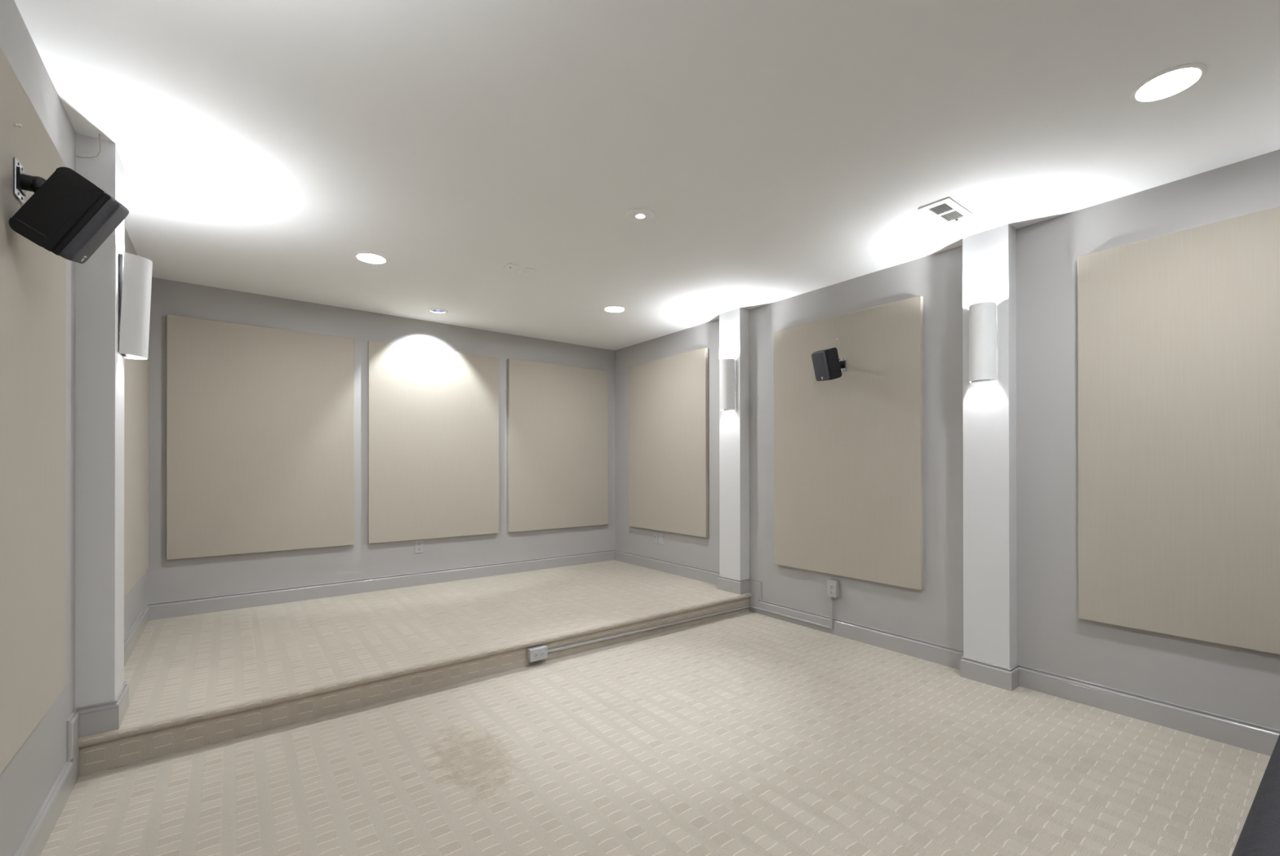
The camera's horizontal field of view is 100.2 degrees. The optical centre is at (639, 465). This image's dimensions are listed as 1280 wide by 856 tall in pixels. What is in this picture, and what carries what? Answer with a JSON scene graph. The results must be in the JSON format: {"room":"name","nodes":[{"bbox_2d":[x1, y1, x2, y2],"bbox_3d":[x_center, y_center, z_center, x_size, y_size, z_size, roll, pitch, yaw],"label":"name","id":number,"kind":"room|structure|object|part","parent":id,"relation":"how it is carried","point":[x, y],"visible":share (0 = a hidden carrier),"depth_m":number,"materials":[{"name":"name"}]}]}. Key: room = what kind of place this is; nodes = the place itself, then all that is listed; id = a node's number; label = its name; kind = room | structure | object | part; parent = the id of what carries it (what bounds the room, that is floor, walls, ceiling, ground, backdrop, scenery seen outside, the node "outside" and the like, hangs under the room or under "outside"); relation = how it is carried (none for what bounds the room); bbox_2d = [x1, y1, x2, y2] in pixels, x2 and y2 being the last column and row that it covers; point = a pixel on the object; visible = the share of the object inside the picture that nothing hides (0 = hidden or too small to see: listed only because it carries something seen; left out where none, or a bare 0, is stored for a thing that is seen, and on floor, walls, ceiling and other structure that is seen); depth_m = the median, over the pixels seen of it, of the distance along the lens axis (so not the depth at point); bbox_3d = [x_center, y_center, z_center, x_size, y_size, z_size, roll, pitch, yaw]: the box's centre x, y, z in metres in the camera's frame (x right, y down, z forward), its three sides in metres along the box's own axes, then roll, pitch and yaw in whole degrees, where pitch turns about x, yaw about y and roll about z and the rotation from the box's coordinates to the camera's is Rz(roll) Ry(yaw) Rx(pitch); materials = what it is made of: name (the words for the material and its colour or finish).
{"room":"home theater room","nodes":[
{"label":"home theater room","id":0,"kind":"room"},
{"bbox_2d":[0,0,146,855],"bbox_3d":[-0.936,-0.047,0.371,0.142,2.440,7.926,0,0,-37],"label":"wall","id":1,"kind":"structure","parent":0,"point":[27,780],"depth_m":1.75,"materials":[{"name":"grey paint"}]},
{"bbox_2d":[0,46,66,774],"bbox_3d":[-1.527,-0.126,1.263,0.045,1.690,1.140,0,0,-37],"label":"acoustic panel","id":2,"kind":"object","parent":1,"relation":"attached to","point":[33,277],"visible":1,"depth_m":1.40,"materials":[{"name":"beige fabric"}]},
{"bbox_2d":[13,123,22,128],"bbox_3d":[-1.536,-0.840,1.322,0.014,0.009,0.009,0,0,-37],"label":"hook","id":3,"kind":"object","parent":2,"relation":"attached to","point":[19,125],"visible":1,"depth_m":1.32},
{"bbox_2d":[8,157,128,263],"bbox_3d":[-1.438,-0.633,1.348,0.211,0.244,0.161,0,0,-33],"label":"wall speaker","id":4,"kind":"object","parent":2,"relation":"attached to","point":[67,215],"visible":1,"depth_m":1.31,"materials":[{"name":"black plastic"}]},
{"bbox_3d":[-1.550,-0.709,1.335,0.005,0.092,0.060,0,0,-37],"label":"wall plate","id":5,"kind":"part","parent":4,"relation":"part of","materials":[{"name":"metal"}]},
{"bbox_3d":[-1.515,-0.693,1.337,0.057,0.084,0.096,0,0,-43],"label":"swivel arm","id":6,"kind":"part","parent":4,"relation":"part of","materials":[{"name":"black plastic"}]},
{"bbox_2d":[59,198,128,263],"bbox_3d":[-1.401,-0.600,1.380,0.021,0.190,0.117,39,-10,-33],"label":"grille","id":7,"kind":"object","parent":4,"relation":"attached to","point":[104,215],"depth_m":1.34,"materials":[{"name":"fabric"}]},
{"bbox_2d":[13,708,79,855],"bbox_3d":[-0.306,1.042,-0.363,0.013,0.259,6.000,0,0,-37],"label":"baseboard","id":8,"kind":"structure","parent":1,"relation":"attached to","point":[36,838],"depth_m":1.78,"materials":[{"name":"grey wood"}]},
{"bbox_2d":[74,133,128,737],"bbox_3d":[-2.161,-0.115,2.155,0.122,2.293,0.254,0,0,-37],"label":"column","id":9,"kind":"structure","parent":1,"relation":"attached to","point":[101,691],"depth_m":2.07,"materials":[{"name":"grey paint"}]},
{"bbox_2d":[118,252,152,359],"bbox_3d":[-2.091,-0.651,2.224,0.096,0.413,0.126,0,0,-37],"label":"wall sconce","id":10,"kind":"object","parent":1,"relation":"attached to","point":[135,272],"visible":1,"depth_m":2.18,"materials":[{"name":"white plastic"}]},
{"bbox_3d":[-2.124,-0.653,2.198,0.013,0.396,0.112,0,0,-37],"label":"plate","id":11,"kind":"part","parent":10,"relation":"part of","materials":[{"name":"white metal"}]},
{"bbox_2d":[124,353,148,597],"bbox_3d":[-2.828,-0.157,2.974,0.012,1.683,1.460,0,0,-37],"label":"acoustic panel","id":12,"kind":"object","parent":1,"relation":"attached to","point":[135,371],"visible":0.31,"depth_m":3.07,"materials":[{"name":"beige fabric"}]},
{"bbox_2d":[146,277,614,604],"bbox_3d":[-1.825,-0.035,4.754,4.051,2.440,0.120,0,0,-37],"label":"wall","id":13,"kind":"structure","parent":0,"point":[175,580],"depth_m":4.32,"materials":[{"name":"grey paint"}]},
{"bbox_2d":[166,314,354,559],"bbox_3d":[-2.745,-0.187,3.952,1.127,1.652,0.038,0,0,-37],"label":"acoustic panel","id":14,"kind":"object","parent":13,"relation":"attached to","point":[260,420],"visible":1,"depth_m":3.89,"materials":[{"name":"beige fabric"}]},
{"bbox_2d":[414,539,423,553],"bbox_3d":[-1.903,0.703,4.611,0.070,0.112,0.008,0,0,-37],"label":"wall outlet","id":15,"kind":"object","parent":13,"relation":"attached to","point":[419,544],"visible":1,"depth_m":4.61,"materials":[{"name":"grey paint"}]},
{"bbox_2d":[124,549,719,666],"bbox_3d":[-1.268,0.979,4.041,3.789,0.111,1.685,0,0,-37],"label":"baseboard","id":16,"kind":"structure","parent":13,"relation":"attached to","point":[166,610],"depth_m":4.40,"materials":[{"name":"grey wood"}]},
{"bbox_2d":[368,340,498,543],"bbox_3d":[-1.774,-0.186,4.694,1.109,1.652,0.038,0,0,-37],"label":"acoustic panel","id":17,"kind":"object","parent":13,"relation":"attached to","point":[433,414],"visible":1,"depth_m":4.64,"materials":[{"name":"beige fabric"}]},
{"bbox_2d":[507,358,608,532],"bbox_3d":[-0.804,-0.185,5.436,1.133,1.652,0.038,0,0,-37],"label":"acoustic panel","id":18,"kind":"object","parent":13,"relation":"attached to","point":[557,415],"visible":1,"depth_m":5.37,"materials":[{"name":"beige fabric"}]},
{"bbox_2d":[13,0,1279,351],"bbox_3d":[0.615,-1.326,1.560,4.051,0.120,8.166,0,0,-37],"label":"ceiling","id":19,"kind":"structure","parent":0,"point":[778,150],"depth_m":2.01,"materials":[{"name":"white paint"}]},
{"bbox_2d":[75,133,100,157],"bbox_3d":[-2.098,-1.216,2.045,0.084,0.091,0.030,0,0,-4],"label":"cord","id":20,"kind":"object","parent":19,"relation":"hanging from","point":[99,134],"visible":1,"depth_m":2.05,"materials":[{"name":"grey plastic"}]},
{"bbox_2d":[354,252,387,264],"bbox_3d":[-1.633,-1.256,3.252,0.182,0.006,0.182,0,0,-37],"label":"recessed light","id":21,"kind":"object","parent":19,"relation":"in","point":[367,257],"visible":1,"depth_m":3.25,"materials":[{"name":"white"}]},
{"bbox_2d":[357,253,385,263],"bbox_3d":[-1.633,-1.255,3.252,0.153,0.001,0.153,0,0,-37],"label":"diffuser","id":22,"kind":"object","parent":21,"relation":"attached to","point":[367,258],"depth_m":3.25,"materials":[{"name":"white"}]},
{"bbox_2d":[427,308,448,314],"bbox_3d":[-1.648,-1.296,4.362,0.156,0.091,0.156,0,0,-37],"label":"recessed light","id":23,"kind":"object","parent":19,"relation":"in","point":[438,311],"visible":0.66,"depth_m":4.40,"materials":[{"name":"white plastic"}]},
{"bbox_2d":[502,262,519,271],"bbox_3d":[-0.824,-1.257,3.400,0.068,0.005,0.116,0,0,-37],"label":"ceiling plate","id":24,"kind":"object","parent":19,"relation":"attached to","point":[509,267],"visible":1,"depth_m":3.39,"materials":[{"name":"white plastic"}]},
{"bbox_2d":[517,266,534,275],"bbox_3d":[-0.738,-1.257,3.468,0.074,0.005,0.112,0,0,-37],"label":"ceiling plate","id":25,"kind":"object","parent":19,"relation":"attached to","point":[526,271],"visible":1,"depth_m":3.46,"materials":[{"name":"white plastic"}]},
{"bbox_2d":[603,305,626,312],"bbox_3d":[-0.205,-1.255,4.309,0.182,0.006,0.182,0,0,-37],"label":"recessed light","id":26,"kind":"object","parent":19,"relation":"in","point":[612,308],"visible":1,"depth_m":4.30,"materials":[{"name":"white"}]},
{"bbox_2d":[604,306,623,311],"bbox_3d":[-0.205,-1.254,4.309,0.153,0.001,0.153,0,0,-37],"label":"diffuser","id":27,"kind":"object","parent":26,"relation":"attached to","point":[606,308],"depth_m":4.30,"materials":[{"name":"white"}]},
{"bbox_2d":[625,208,655,222],"bbox_3d":[0.001,-1.276,2.701,0.151,0.044,0.151,0,0,-37],"label":"recessed light","id":28,"kind":"object","parent":19,"relation":"in","point":[636,215],"visible":0.98,"depth_m":2.69,"materials":[{"name":"white plastic"}]},
{"bbox_2d":[918,196,973,225],"bbox_3d":[1.524,-1.257,2.662,0.281,0.014,0.143,0,0,-37],"label":"ceiling vent","id":29,"kind":"object","parent":19,"relation":"in","point":[946,211],"visible":1,"depth_m":2.65,"materials":[{"name":"white plastic"}]},
{"bbox_2d":[1130,62,1207,102],"bbox_3d":[1.751,-1.263,1.776,0.182,0.006,0.182,0,0,-37],"label":"recessed light","id":30,"kind":"object","parent":19,"relation":"in","point":[1167,83],"visible":1,"depth_m":1.77,"materials":[{"name":"white plastic"}]},
{"bbox_2d":[1136,67,1200,100],"bbox_3d":[1.751,-1.263,1.776,0.153,0.001,0.153,0,0,-37],"label":"diffuser","id":31,"kind":"object","parent":30,"relation":"attached to","point":[1167,83],"depth_m":1.77,"materials":[{"name":"white"}]},
{"bbox_2d":[40,611,1271,855],"bbox_3d":[0.655,1.224,1.507,4.051,0.100,8.046,0,0,-37],"label":"floor","id":32,"kind":"structure","parent":0,"point":[748,733],"depth_m":2.04,"materials":[{"name":"beige carpet"}]},
{"bbox_2d":[78,560,751,776],"bbox_3d":[-1.196,1.108,3.930,3.810,0.147,1.948,0,0,-37],"label":"platform","id":33,"kind":"object","parent":32,"relation":"on","point":[194,681],"visible":0.98,"depth_m":3.13,"materials":[{"name":"beige carpet"}]},
{"bbox_2d":[527,644,547,662],"bbox_3d":[-0.605,1.109,3.152,0.112,0.071,0.053,0,0,-37],"label":"outlet box","id":34,"kind":"object","parent":33,"relation":"attached to","point":[537,653],"visible":1,"depth_m":3.13,"materials":[{"name":"grey paint"}]},
{"bbox_2d":[547,605,749,653],"bbox_3d":[0.153,1.130,3.755,1.823,0.032,0.016,0,0,-37],"label":"cable raceway","id":35,"kind":"object","parent":33,"relation":"attached to","point":[745,606],"visible":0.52,"depth_m":3.64,"materials":[{"name":"grey plastic"}]},
{"bbox_2d":[1231,734,1279,855],"bbox_3d":[1.689,0.795,0.835,2.090,0.752,0.820,0,0,-36],"label":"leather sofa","id":36,"kind":"object","parent":32,"relation":"on","point":[1260,836],"visible":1,"depth_m":0.65,"materials":[{"name":"black leather"}]},
{"bbox_2d":[614,149,1279,729],"bbox_3d":[2.179,-0.044,2.751,0.120,2.440,7.926,0,0,-37],"label":"wall","id":37,"kind":"structure","parent":0,"point":[1242,684],"depth_m":2.83,"materials":[{"name":"grey paint"}]},
{"bbox_2d":[653,531,657,543],"bbox_3d":[0.153,0.718,5.289,0.016,0.112,0.070,0,0,-37],"label":"wall plate","id":38,"kind":"object","parent":37,"relation":"attached to","point":[655,534],"visible":1,"depth_m":5.29,"materials":[{"name":"grey paint"}]},
{"bbox_2d":[658,533,663,545],"bbox_3d":[0.205,0.720,5.228,0.007,0.112,0.074,0,0,-37],"label":"wall plate","id":39,"kind":"object","parent":37,"relation":"attached to","point":[660,535],"visible":1,"depth_m":5.22,"materials":[{"name":"grey paint"}]},
{"bbox_2d":[628,347,708,537],"bbox_3d":[0.244,-0.195,5.153,0.038,1.668,1.142,0,0,-37],"label":"acoustic panel","id":40,"kind":"object","parent":37,"relation":"attached to","point":[668,397],"visible":1,"depth_m":5.06,"materials":[{"name":"beige fabric"}]},
{"bbox_2d":[720,358,734,411],"bbox_3d":[0.696,-0.651,4.341,0.089,0.410,0.126,0,0,-37],"label":"wall sconce","id":41,"kind":"object","parent":37,"relation":"attached to","point":[726,366],"visible":1,"depth_m":4.30,"materials":[{"name":"white"}]},
{"bbox_2d":[717,307,750,595],"bbox_3d":[0.769,-0.113,4.397,0.122,2.293,0.254,0,0,-37],"label":"column","id":42,"kind":"structure","parent":37,"relation":"attached to","point":[734,424],"depth_m":4.33,"materials":[{"name":"grey paint"}]},
{"bbox_2d":[749,596,832,629],"bbox_3d":[1.111,1.030,4.014,0.014,0.230,0.741,0,0,-37],"label":"cable raceway","id":43,"kind":"object","parent":37,"relation":"attached to","point":[831,598],"visible":1,"depth_m":3.87,"materials":[{"name":"grey plastic"}]},
{"bbox_2d":[826,579,839,598],"bbox_3d":[1.340,0.857,3.709,0.046,0.114,0.070,0,0,-37],"label":"outlet box","id":44,"kind":"object","parent":37,"relation":"attached to","point":[833,586],"visible":1,"depth_m":3.69,"materials":[{"name":"grey paint"}]},
{"bbox_2d":[773,295,924,590],"bbox_3d":[1.373,-0.132,3.674,0.038,1.780,1.102,0,0,-37],"label":"acoustic panel","id":45,"kind":"object","parent":37,"relation":"attached to","point":[848,449],"visible":1,"depth_m":3.58,"materials":[{"name":"beige fabric"}]},
{"bbox_2d":[811,347,845,381],"bbox_3d":[1.271,-0.658,3.535,0.294,0.219,0.140,0,0,-30],"label":"wall speaker","id":46,"kind":"object","parent":45,"relation":"attached to","point":[827,365],"visible":1,"depth_m":3.46,"materials":[{"name":"black plastic"}]},
{"bbox_2d":[811,351,830,381],"bbox_3d":[1.175,-0.642,3.492,0.021,0.190,0.117,-18,11,-18],"label":"grille","id":47,"kind":"object","parent":46,"relation":"attached to","point":[820,360],"depth_m":3.46,"materials":[{"name":"fabric"}]},
{"bbox_3d":[1.317,-0.681,3.589,0.152,0.052,0.052,0,0,-41],"label":"swivel arm","id":48,"kind":"part","parent":46,"relation":"part of","materials":[{"name":"black plastic"}]},
{"bbox_3d":[1.374,-0.681,3.639,0.005,0.092,0.060,0,0,-37],"label":"wall plate","id":49,"kind":"part","parent":46,"relation":"part of","materials":[{"name":"metal"}]},
{"bbox_2d":[968,302,996,382],"bbox_3d":[1.824,-0.656,2.865,0.089,0.410,0.126,0,0,-37],"label":"wall sconce","id":50,"kind":"object","parent":37,"relation":"attached to","point":[982,315],"visible":1,"depth_m":2.83,"materials":[{"name":"white plastic"}]},
{"bbox_2d":[960,223,1019,691],"bbox_3d":[1.901,-0.044,2.915,0.122,2.440,0.248,0,0,-37],"label":"column","id":51,"kind":"structure","parent":37,"relation":"attached to","point":[989,657],"depth_m":2.86,"materials":[{"name":"grey paint"}]},
{"bbox_2d":[749,578,1279,756],"bbox_3d":[2.711,1.044,1.942,0.013,0.259,6.000,0,0,-37],"label":"baseboard","id":52,"kind":"structure","parent":37,"relation":"attached to","point":[1259,739],"depth_m":2.63,"materials":[{"name":"grey wood"}]},
{"bbox_2d":[1077,206,1279,654],"bbox_3d":[2.530,-0.137,2.161,0.038,1.780,1.202,0,0,-37],"label":"acoustic panel","id":53,"kind":"object","parent":37,"relation":"attached to","point":[1179,332],"visible":1,"depth_m":2.33,"materials":[{"name":"beige fabric"}]}
]}

